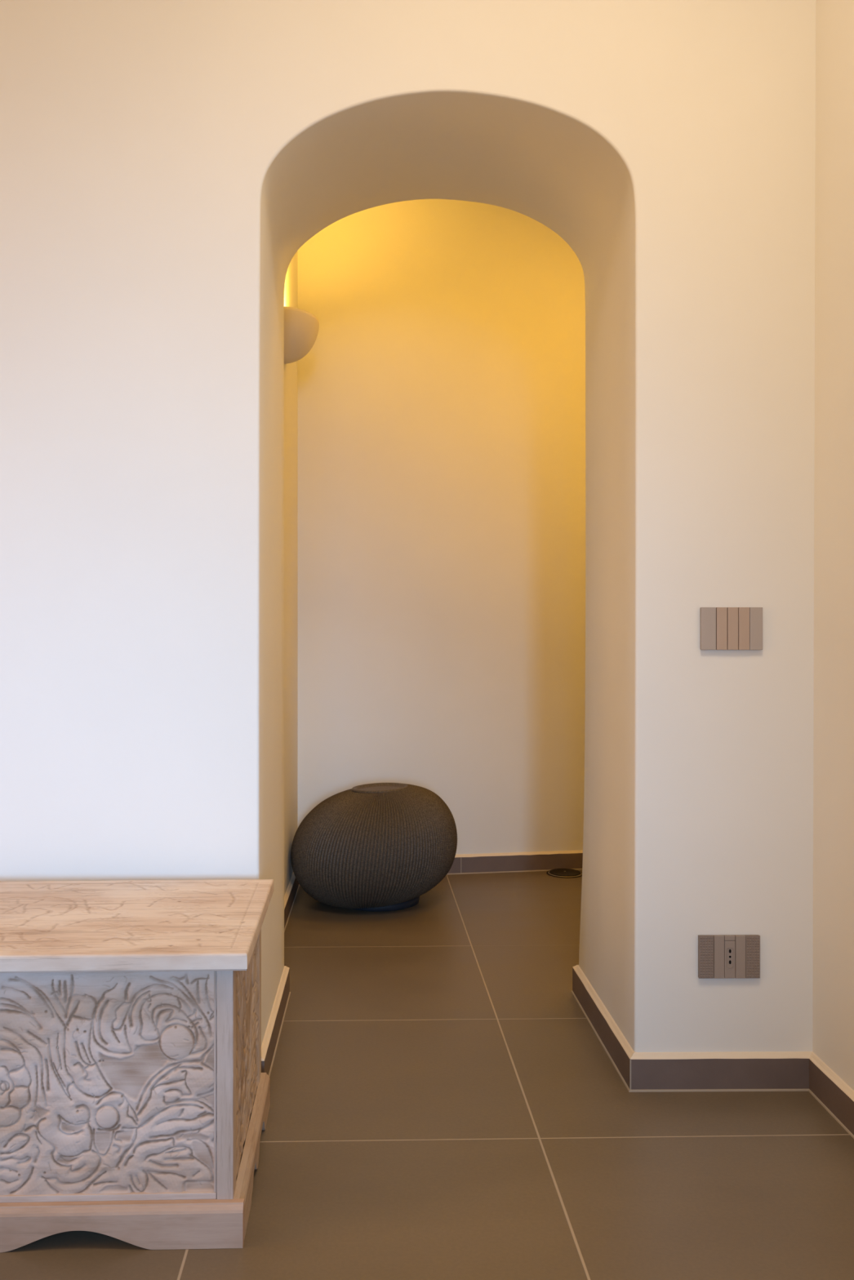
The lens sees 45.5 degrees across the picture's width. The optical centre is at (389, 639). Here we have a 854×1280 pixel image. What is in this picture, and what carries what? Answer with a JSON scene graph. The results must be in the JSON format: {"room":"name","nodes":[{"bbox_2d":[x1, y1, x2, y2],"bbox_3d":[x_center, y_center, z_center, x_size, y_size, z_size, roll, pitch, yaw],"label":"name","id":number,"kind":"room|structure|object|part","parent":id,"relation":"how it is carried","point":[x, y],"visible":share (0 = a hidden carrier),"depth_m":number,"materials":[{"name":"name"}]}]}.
{"room":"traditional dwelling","nodes":[
{"label":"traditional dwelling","id":0,"kind":"room"},
{"bbox_2d":[284,250,297,895],"bbox_3d":[-0.404,-0.510,3.347,0.100,2.900,1.348,0,0,-1],"label":"wall","id":1,"kind":"structure","parent":0,"point":[291,288],"depth_m":3.69,"materials":[{"name":"paint"}]},
{"bbox_2d":[284,871,299,932],"bbox_3d":[-0.347,0.901,3.344,0.018,0.077,1.300,0,0,-1],"label":"baseboard","id":2,"kind":"structure","parent":1,"relation":"attached to","point":[291,894],"depth_m":3.53,"materials":[{"name":"tile"}]},
{"bbox_2d":[284,306,319,364],"bbox_3d":[-0.295,-0.998,3.397,0.119,0.136,0.304,0,0,-1],"label":"wall sconce","id":3,"kind":"object","parent":1,"relation":"attached to","point":[301,326],"visible":0.95,"depth_m":3.31,"materials":[{"name":"beige paint"}]},
{"bbox_2d":[0,0,815,1052],"bbox_3d":[-0.780,-0.510,2.402,3.490,2.900,0.573,0,0,-1],"label":"wall","id":4,"kind":"structure","parent":0,"point":[166,166],"depth_m":2.13,"materials":[{"name":"paint"}]},
{"bbox_2d":[261,1057,264,1072],"bbox_3d":[-1.390,0.901,2.103,2.268,0.077,0.018,0,0,-1],"label":"baseboard","id":5,"kind":"structure","parent":4,"relation":"attached to","point":[262,1060],"depth_m":2.11,"materials":[{"name":"tile"}]},
{"bbox_2d":[261,965,290,1076],"bbox_3d":[-0.268,0.901,2.408,0.018,0.077,0.604,0,0,-1],"label":"baseboard","id":6,"kind":"structure","parent":4,"relation":"attached to","point":[272,1035],"depth_m":2.38,"materials":[{"name":"tile"}]},
{"bbox_2d":[571,964,635,1091],"bbox_3d":[0.501,0.901,2.416,0.018,0.077,0.604,0,0,-1],"label":"baseboard","id":7,"kind":"structure","parent":4,"relation":"attached to","point":[616,1046],"depth_m":2.36,"materials":[{"name":"tile"}]},
{"bbox_2d":[628,1051,812,1092],"bbox_3d":[0.694,0.901,2.125,0.392,0.077,0.018,0,0,-1],"label":"baseboard","id":8,"kind":"structure","parent":4,"relation":"attached to","point":[740,1071],"depth_m":2.12,"materials":[{"name":"tile"}]},
{"bbox_2d":[697,934,759,978],"bbox_3d":[0.711,0.662,2.127,0.128,0.089,0.010,0,0,-1],"label":"wall socket","id":9,"kind":"object","parent":4,"relation":"attached to","point":[719,956],"visible":1,"depth_m":2.12,"materials":[{"name":"brown"}]},
{"bbox_2d":[700,607,762,649],"bbox_3d":[0.716,-0.024,2.127,0.130,0.089,0.010,0,0,-1],"label":"light switch","id":10,"kind":"object","parent":4,"relation":"attached to","point":[721,628],"visible":1,"depth_m":2.12,"materials":[{"name":"brown plastic"}]},
{"bbox_2d":[0,868,853,1279],"bbox_3d":[-0.408,0.974,0.746,4.400,0.091,7.700,0,0,-1],"label":"floor","id":11,"kind":"structure","parent":0,"point":[445,1104],"depth_m":1.90,"materials":[{"name":"tile"}]},
{"bbox_2d":[0,879,273,1252],"bbox_3d":[-0.616,0.712,1.800,0.778,0.456,0.490,0,0,-2],"label":"chest","id":12,"kind":"object","parent":11,"relation":"on","point":[135,1093],"visible":1,"depth_m":1.59,"materials":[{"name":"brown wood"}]},
{"bbox_3d":[-0.609,0.689,1.582,0.678,0.355,0.008,0,0,-2],"label":"panel","id":13,"kind":"part","parent":12,"relation":"part of","materials":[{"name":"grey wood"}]},
{"bbox_3d":[-0.609,0.869,1.583,0.677,0.010,0.012,0,0,-2],"label":"rail","id":14,"kind":"part","parent":12,"relation":"part of","materials":[{"name":"brown wood"}]},
{"bbox_3d":[-0.616,0.509,1.800,0.776,0.004,0.488,0,0,-2],"label":"lid edge moulding","id":15,"kind":"part","parent":12,"relation":"part of","materials":[{"name":"brown wood"}]},
{"bbox_3d":[-0.616,0.495,1.800,0.778,0.024,0.490,0,0,-2],"label":"lid","id":16,"kind":"part","parent":12,"relation":"part of","materials":[{"name":"brown wood"}]},
{"bbox_3d":[-0.255,0.693,1.815,0.006,0.362,0.374,0,0,-2],"label":"panel","id":17,"kind":"part","parent":12,"relation":"part of","materials":[{"name":"brown wood"}]},
{"bbox_2d":[290,782,457,911],"bbox_3d":[-0.058,0.732,3.662,0.601,0.417,0.585,0,0,-25],"label":"pouf","id":18,"kind":"object","parent":11,"relation":"on","point":[375,846],"visible":1,"depth_m":3.45,"materials":[{"name":"fabric"}]},
{"bbox_2d":[297,199,585,854],"bbox_3d":[0.606,-0.510,4.199,2.240,2.900,0.099,0,0,-9],"label":"wall","id":19,"kind":"structure","parent":0,"point":[442,380],"depth_m":4.09,"materials":[{"name":"paint"}]},
{"bbox_2d":[447,849,582,874],"bbox_3d":[0.548,0.901,4.133,1.844,0.077,0.018,0,0,-9],"label":"baseboard","id":20,"kind":"structure","parent":19,"relation":"attached to","point":[486,863],"depth_m":4.12,"materials":[{"name":"tile"}]},
{"bbox_2d":[812,0,853,1090],"bbox_3d":[0.969,-0.510,-0.418,0.109,2.900,5.144,0,0,-1],"label":"wall","id":21,"kind":"structure","parent":0,"point":[833,1013],"depth_m":2.04,"materials":[{"name":"paint"}]},
{"bbox_2d":[808,1051,853,1138],"bbox_3d":[0.908,0.901,-0.428,0.018,0.077,5.128,0,0,-1],"label":"baseboard","id":22,"kind":"structure","parent":21,"relation":"attached to","point":[830,1091],"depth_m":2.02,"materials":[{"name":"tile"}]}
]}

